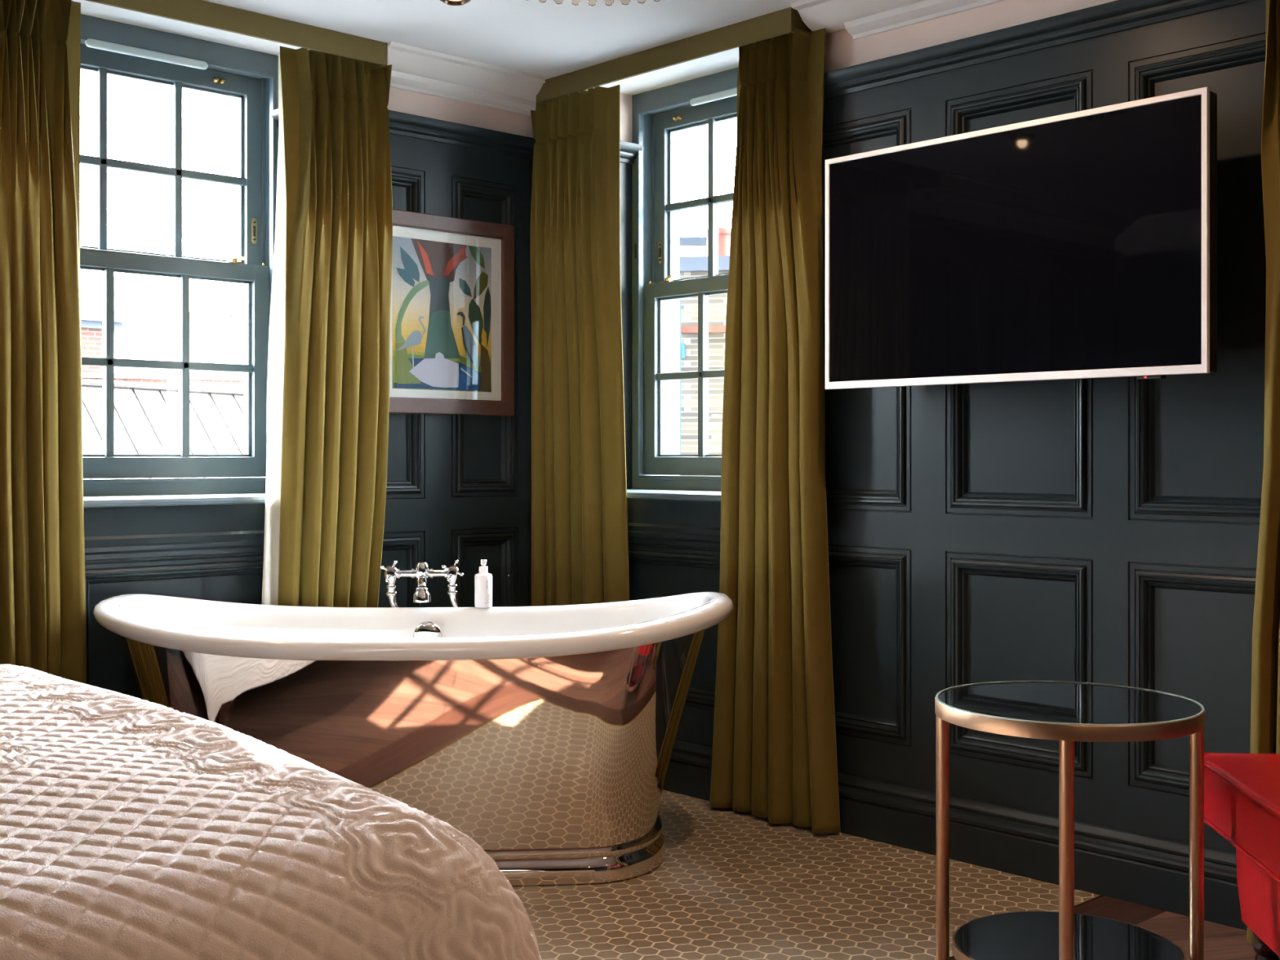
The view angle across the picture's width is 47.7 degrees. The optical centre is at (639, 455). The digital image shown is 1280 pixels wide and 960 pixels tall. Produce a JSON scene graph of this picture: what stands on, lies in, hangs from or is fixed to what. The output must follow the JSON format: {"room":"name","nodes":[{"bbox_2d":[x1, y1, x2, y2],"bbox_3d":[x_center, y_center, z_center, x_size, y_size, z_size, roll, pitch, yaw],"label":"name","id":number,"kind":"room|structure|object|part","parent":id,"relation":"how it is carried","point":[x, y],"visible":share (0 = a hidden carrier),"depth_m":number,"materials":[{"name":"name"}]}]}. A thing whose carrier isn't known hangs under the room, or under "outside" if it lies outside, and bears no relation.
{"room":"hotel room","nodes":[
{"label":"hotel room","id":0,"kind":"room"},
{"bbox_2d":[83,48,533,697],"bbox_3d":[-2.001,-0.105,3.941,5.100,2.410,0.460,0,0,-43],"label":"wall","id":1,"kind":"structure","parent":0,"point":[459,486],"depth_m":4.87,"materials":[{"name":"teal paint"}]},
{"bbox_2d":[80,13,279,507],"bbox_3d":[-1.474,-0.583,4.421,0.884,1.455,0.485,0,0,-43],"label":"window","id":2,"kind":"structure","parent":1,"relation":"in","point":[108,46],"depth_m":4.55,"materials":[{"name":"teal paint"}]},
{"bbox_2d":[84,38,208,69],"bbox_3d":[-1.506,-1.230,4.429,0.390,0.026,0.023,0,0,-43],"label":"vent","id":3,"kind":"object","parent":2,"relation":"attached to","point":[122,46],"depth_m":4.43,"materials":[{"name":"plastic"}]},
{"bbox_3d":[-1.559,-0.917,4.512,0.826,0.655,0.040,0,0,-43],"label":"sash","id":4,"kind":"part","parent":2,"relation":"part of","materials":[{"name":"glass"}]},
{"bbox_3d":[-1.470,0.133,4.417,0.884,0.025,0.475,0,0,-43],"label":"sill","id":5,"kind":"part","parent":2,"relation":"part of","materials":[{"name":"teal paint"}]},
{"bbox_3d":[-1.525,-0.277,4.475,0.826,0.690,0.040,0,0,-43],"label":"sash","id":6,"kind":"part","parent":2,"relation":"part of","materials":[{"name":"teal paint"}]},
{"bbox_3d":[-1.269,-0.740,4.755,0.020,0.086,0.002,0,0,-43],"label":"lock plate","id":7,"kind":"part","parent":2,"relation":"part of","materials":[{"name":"gold metal"}]},
{"bbox_2d":[84,0,387,70],"bbox_3d":[-1.507,-1.274,4.011,1.815,0.070,0.136,0,0,-43],"label":"pelmet","id":8,"kind":"object","parent":1,"relation":"attached to","point":[199,12],"visible":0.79,"depth_m":4.28,"materials":[{"name":"green fabric"}]},
{"bbox_2d":[0,0,86,684],"bbox_3d":[-1.783,-0.083,3.732,0.753,2.341,0.080,0,0,-44],"label":"curtain","id":9,"kind":"object","parent":8,"relation":"hanging from","point":[42,588],"visible":0.84,"depth_m":3.88,"materials":[{"name":"green fabric"}]},
{"bbox_2d":[261,45,392,607],"bbox_3d":[-0.977,-0.083,4.492,0.478,2.341,0.097,0,0,-39],"label":"curtain","id":10,"kind":"object","parent":8,"relation":"hanging from","point":[329,354],"visible":0.77,"depth_m":4.47,"materials":[{"name":"green fabric"}]},
{"bbox_2d":[84,523,720,560],"bbox_3d":[-0.720,0.261,4.571,2.102,0.066,0.758,0,0,-14],"label":"trim","id":11,"kind":"structure","parent":1,"relation":"attached to","point":[121,547],"depth_m":4.31,"materials":[{"name":"teal paint"}]},
{"bbox_2d":[389,208,514,416],"bbox_3d":[-0.669,-0.472,4.859,0.596,0.664,0.043,0,0,-43],"label":"picture frame","id":12,"kind":"object","parent":1,"relation":"attached to","point":[452,306],"visible":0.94,"depth_m":4.87,"materials":[{"name":"brown wood"}]},
{"bbox_2d":[392,235,491,391],"bbox_3d":[-0.659,-0.469,4.848,0.404,0.497,0.003,0,0,-43],"label":"print","id":13,"kind":"object","parent":12,"relation":"attached to","point":[442,285],"depth_m":4.84},
{"bbox_2d":[71,0,801,95],"bbox_3d":[0.123,-1.385,1.725,5.150,0.150,6.700,0,0,-43],"label":"ceiling","id":14,"kind":"structure","parent":0,"point":[548,39],"depth_m":4.41,"materials":[{"name":"white paint"}]},
{"bbox_2d":[440,0,471,5],"bbox_3d":[-0.525,-1.298,4.100,0.100,0.024,0.100,0,0,-43],"label":"recessed light","id":15,"kind":"object","parent":14,"relation":"in","point":[452,2],"visible":1,"depth_m":4.12,"materials":[{"name":"brown metal"}]},
{"bbox_2d":[554,0,564,4],"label":"chandelier","id":16,"kind":"object","parent":14,"relation":"hanging from","point":[557,2],"depth_m":3.63,"materials":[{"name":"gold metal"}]},
{"bbox_2d":[570,0,580,5],"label":"chandelier","id":17,"kind":"object","parent":14,"relation":"hanging from","point":[575,2],"depth_m":3.64,"materials":[{"name":"clear glass"}]},
{"bbox_2d":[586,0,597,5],"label":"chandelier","id":18,"kind":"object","parent":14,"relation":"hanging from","point":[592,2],"depth_m":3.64,"materials":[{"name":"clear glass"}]},
{"bbox_2d":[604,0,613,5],"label":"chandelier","id":19,"kind":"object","parent":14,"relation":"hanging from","point":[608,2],"depth_m":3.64,"materials":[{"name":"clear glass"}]},
{"bbox_2d":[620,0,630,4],"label":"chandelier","id":20,"kind":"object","parent":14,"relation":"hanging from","point":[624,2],"depth_m":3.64,"materials":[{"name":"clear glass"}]},
{"bbox_2d":[636,0,645,3],"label":"chandelier","id":21,"kind":"object","parent":14,"relation":"hanging from","point":[639,1],"depth_m":3.63,"materials":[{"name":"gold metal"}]},
{"bbox_2d":[511,790,1279,959],"bbox_3d":[0.123,1.160,1.725,5.150,0.120,6.700,0,0,-43],"label":"floor","id":22,"kind":"structure","parent":0,"point":[729,884],"depth_m":3.56,"materials":[{"name":"tile"}]},
{"bbox_2d":[93,591,733,885],"bbox_3d":[-0.608,0.742,4.001,1.734,0.713,0.815,0,0,-2],"label":"bathtub","id":23,"kind":"object","parent":22,"relation":"on","point":[545,736],"visible":0.73,"depth_m":3.69,"materials":[{"name":"silver metal"}]},
{"bbox_2d":[93,591,733,661],"bbox_3d":[-0.608,0.664,4.001,1.732,0.559,0.810,0,0,-2],"label":"basin","id":24,"kind":"object","parent":23,"relation":"in","point":[152,627],"depth_m":3.80,"materials":[{"name":"white ceramic"}]},
{"bbox_2d":[380,560,463,607],"bbox_3d":[-0.653,0.708,4.392,0.267,0.783,0.141,0,0,-8],"label":"faucet","id":25,"kind":"object","parent":23,"relation":"on","point":[422,572],"visible":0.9,"depth_m":4.41,"materials":[{"name":"silver metal"}]},
{"bbox_3d":[-0.753,0.348,4.378,0.067,0.065,0.046,0,0,-8],"label":"cross handle","id":26,"kind":"part","parent":25,"relation":"part of","materials":[{"name":"silver metal"}]},
{"bbox_3d":[-0.660,0.399,4.377,0.054,0.078,0.113,0,0,-8],"label":"spout","id":27,"kind":"part","parent":25,"relation":"part of","materials":[{"name":"silver metal"}]},
{"bbox_3d":[-0.571,0.348,4.405,0.067,0.065,0.046,0,0,-8],"label":"cross handle","id":28,"kind":"part","parent":25,"relation":"part of","materials":[{"name":"silver metal"}]},
{"bbox_2d":[474,560,492,608],"bbox_3d":[-0.472,0.384,4.364,0.053,0.142,0.053,0,0,-2],"label":"pump bottle","id":29,"kind":"object","parent":23,"relation":"on","point":[482,580],"visible":1,"depth_m":4.34,"materials":[{"name":"white plastic"}]},
{"bbox_2d":[949,894,1104,959],"bbox_3d":[-0.201,1.159,4.176,2.258,0.122,2.688,0,0,-43],"label":"trim","id":30,"kind":"structure","parent":22,"relation":"on","point":[1101,895],"depth_m":3.56,"materials":[{"name":"gold metal"}]},
{"bbox_2d":[934,680,1204,959],"bbox_3d":[0.847,0.793,2.870,0.512,0.614,0.512,0,0,-43],"label":"side table","id":31,"kind":"object","parent":22,"relation":"on","point":[1067,713],"visible":1,"depth_m":2.81,"materials":[{"name":"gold metal"}]},
{"bbox_3d":[0.615,0.808,2.938,0.027,0.584,0.027,0,0,-43],"label":"leg","id":32,"kind":"part","parent":31,"relation":"part of","materials":[{"name":"orange metal"}]},
{"bbox_3d":[0.778,0.808,2.638,0.027,0.584,0.027,0,0,-43],"label":"leg","id":33,"kind":"part","parent":31,"relation":"part of","materials":[{"name":"orange metal"}]},
{"bbox_2d":[955,911,1182,959],"bbox_3d":[0.847,0.976,2.870,0.432,0.008,0.432,0,0,-43],"label":"shelf","id":34,"kind":"object","parent":31,"relation":"attached to","point":[1011,935],"depth_m":2.90,"materials":[{"name":"black glass"}]},
{"bbox_3d":[1.078,0.808,2.802,0.027,0.584,0.027,0,0,-43],"label":"leg","id":35,"kind":"part","parent":31,"relation":"part of","materials":[{"name":"orange metal"}]},
{"bbox_2d":[1204,752,1279,959],"bbox_3d":[1.352,0.851,2.693,0.450,0.498,0.670,0,0,5],"label":"armchair","id":36,"kind":"object","parent":22,"relation":"on","point":[1242,791],"visible":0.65,"depth_m":2.79,"materials":[{"name":"red fabric"}]},
{"bbox_2d":[1204,753,1279,877],"bbox_3d":[1.352,0.675,2.693,0.444,0.146,0.664,0,0,5],"label":"seat cushion","id":37,"kind":"object","parent":36,"relation":"on","point":[1242,791],"depth_m":2.75,"materials":[{"name":"red fabric"}]},
{"bbox_3d":[1.265,1.024,2.916,0.055,0.151,0.055,0,0,5],"label":"leg","id":38,"kind":"part","parent":36,"relation":"part of","materials":[{"name":"brown wood"}]},
{"bbox_3d":[-1.550,0.525,1.721,2.210,1.150,1.750,0,0,-43],"label":"bed","id":39,"kind":"object","parent":22,"relation":"on","visible":0},
{"bbox_2d":[0,663,542,959],"bbox_3d":[-1.438,0.720,1.819,2.192,0.614,1.912,0,0,-43],"label":"bedspread","id":40,"kind":"object","parent":39,"relation":"on","point":[131,828],"visible":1,"depth_m":1.78,"materials":[{"name":"beige fabric"}]},
{"bbox_2d":[568,0,1266,853],"bbox_3d":[1.958,-0.105,3.124,0.460,2.410,6.218,0,0,-43],"label":"wall","id":41,"kind":"structure","parent":0,"point":[1104,531],"depth_m":3.77,"materials":[{"name":"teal paint"}]},
{"bbox_2d":[536,7,812,104],"bbox_3d":[0.087,-1.274,4.688,0.136,0.070,1.173,0,0,-43],"label":"pelmet","id":42,"kind":"object","parent":41,"relation":"attached to","point":[784,21],"visible":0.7,"depth_m":4.56,"materials":[{"name":"green fabric"}]},
{"bbox_2d":[529,84,629,606],"bbox_3d":[-0.215,-0.083,4.981,0.088,2.341,0.484,0,0,-43],"label":"curtain","id":43,"kind":"object","parent":42,"relation":"hanging from","point":[580,544],"visible":0.73,"depth_m":4.97,"materials":[{"name":"green fabric"}]},
{"bbox_2d":[709,27,840,833],"bbox_3d":[0.384,-0.083,4.347,0.086,2.341,0.498,0,0,-43],"label":"curtain","id":44,"kind":"object","parent":42,"relation":"hanging from","point":[774,756],"visible":1,"depth_m":4.30,"materials":[{"name":"green fabric"}]},
{"bbox_2d":[626,66,737,502],"bbox_3d":[0.246,-0.583,4.922,0.485,1.455,0.858,0,0,-43],"label":"window","id":45,"kind":"structure","parent":41,"relation":"in","point":[659,115],"depth_m":5.22,"materials":[{"name":"teal paint"}]},
{"bbox_3d":[0.074,-0.740,5.253,0.002,0.086,0.020,0,0,-43],"label":"lock plate","id":46,"kind":"part","parent":45,"relation":"part of","materials":[{"name":"gold metal"}]},
{"bbox_3d":[0.242,0.133,4.918,0.475,0.025,0.858,0,0,-43],"label":"sill","id":47,"kind":"part","parent":45,"relation":"part of","materials":[{"name":"teal paint"}]},
{"bbox_3d":[0.300,-0.277,4.973,0.040,0.690,0.800,0,0,-43],"label":"sash","id":48,"kind":"part","parent":45,"relation":"part of","materials":[{"name":"teal paint"}]},
{"bbox_3d":[0.336,-0.917,5.007,0.040,0.655,0.800,0,0,-43],"label":"sash","id":49,"kind":"part","parent":45,"relation":"part of","materials":[{"name":"glass"}]},
{"bbox_2d":[689,87,737,106],"bbox_3d":[0.267,-1.230,4.941,0.023,0.026,0.264,0,0,-43],"label":"vent","id":50,"kind":"object","parent":45,"relation":"attached to","point":[711,94],"depth_m":4.96,"materials":[{"name":"plastic"}]},
{"bbox_2d":[387,0,1004,115],"bbox_3d":[0.117,-1.262,1.512,4.450,0.097,6.000,0,0,-43],"label":"trim","id":51,"kind":"structure","parent":41,"relation":"attached to","point":[415,69],"depth_m":4.69,"materials":[{"name":"white paint"}]},
{"bbox_2d":[271,0,1253,164],"bbox_3d":[0.126,-1.092,1.683,4.696,0.064,6.236,0,0,-43],"label":"trim","id":52,"kind":"structure","parent":41,"relation":"attached to","point":[1118,15],"depth_m":3.94,"materials":[{"name":"teal paint"}]},
{"bbox_2d":[663,739,1247,930],"bbox_3d":[1.725,1.016,3.029,0.029,0.167,6.000,0,0,-43],"label":"baseboard","id":53,"kind":"structure","parent":41,"relation":"attached to","point":[1153,872],"depth_m":3.79,"materials":[{"name":"teal paint"}]},
{"bbox_2d":[825,86,1217,389],"bbox_3d":[0.963,-0.503,3.705,0.190,0.649,1.101,0,0,-43],"label":"television","id":54,"kind":"object","parent":41,"relation":"attached to","point":[1082,244],"visible":1,"depth_m":3.57,"materials":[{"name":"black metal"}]},
{"bbox_2d":[950,896,1165,959],"bbox_3d":[0.718,1.125,3.084,2.420,0.051,0.162,0,0,-43],"label":"floor","id":55,"kind":"structure","parent":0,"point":[1106,907],"depth_m":3.50,"materials":[{"name":"brown wood"}]},
{"bbox_2d":[1246,0,1279,946],"bbox_3d":[1.494,-0.082,3.134,0.086,2.340,0.368,0,0,-43],"label":"curtain","id":56,"kind":"object","parent":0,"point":[1265,662],"visible":0.73,"depth_m":3.21,"materials":[{"name":"green fabric"}]},
{"label":"outside","id":57,"kind":"structure","parent":0,"visible":0},
{"bbox_3d":[-10.199,6.700,30.271,100.000,0.200,130.000,0,0,-43],"label":"ground","id":58,"kind":"structure","parent":57,"visible":0},
{"bbox_2d":[80,308,243,376],"bbox_3d":[-5.299,2.433,16.404,4.920,8.334,8.693,0,0,5],"label":"building","id":59,"kind":"structure","parent":58,"relation":"on","point":[215,338],"depth_m":15.45,"materials":[{"name":"stone"}]},
{"bbox_2d":[81,372,243,389],"bbox_3d":[-4.159,2.900,12.940,0.390,7.400,4.943,0,0,29],"label":"wall","id":60,"kind":"structure","parent":58,"relation":"on","point":[216,381],"depth_m":12.71,"materials":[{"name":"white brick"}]},
{"bbox_2d":[81,378,243,479],"bbox_3d":[-3.131,3.058,9.288,1.763,7.085,7.683,0,0,24],"label":"roof","id":61,"kind":"structure","parent":58,"relation":"on","point":[146,415],"depth_m":9.55,"materials":[{"name":"metal"}]},
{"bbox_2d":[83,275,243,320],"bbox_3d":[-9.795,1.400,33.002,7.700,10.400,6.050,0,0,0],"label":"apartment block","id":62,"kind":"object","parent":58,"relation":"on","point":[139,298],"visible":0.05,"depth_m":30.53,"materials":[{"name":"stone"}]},
{"bbox_2d":[679,236,706,257],"bbox_3d":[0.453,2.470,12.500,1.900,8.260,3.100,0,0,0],"label":"house","id":63,"kind":"structure","parent":58,"relation":"on","point":[689,246],"depth_m":11.00,"materials":[{"name":"white"}]},
{"bbox_2d":[679,227,730,476],"bbox_3d":[1.592,2.650,8.998,2.450,7.900,2.536,0,0,10],"label":"building","id":64,"kind":"structure","parent":58,"relation":"on","point":[695,266],"depth_m":7.98,"materials":[{"name":"brick"}]},
{"bbox_2d":[705,227,730,256],"bbox_3d":[0.455,-1.200,8.309,0.162,0.200,0.162,0,0,-43],"label":"chimney pot","id":65,"kind":"object","parent":64,"relation":"on","point":[724,233],"depth_m":8.24,"materials":[{"name":"ceramic"}]}
]}

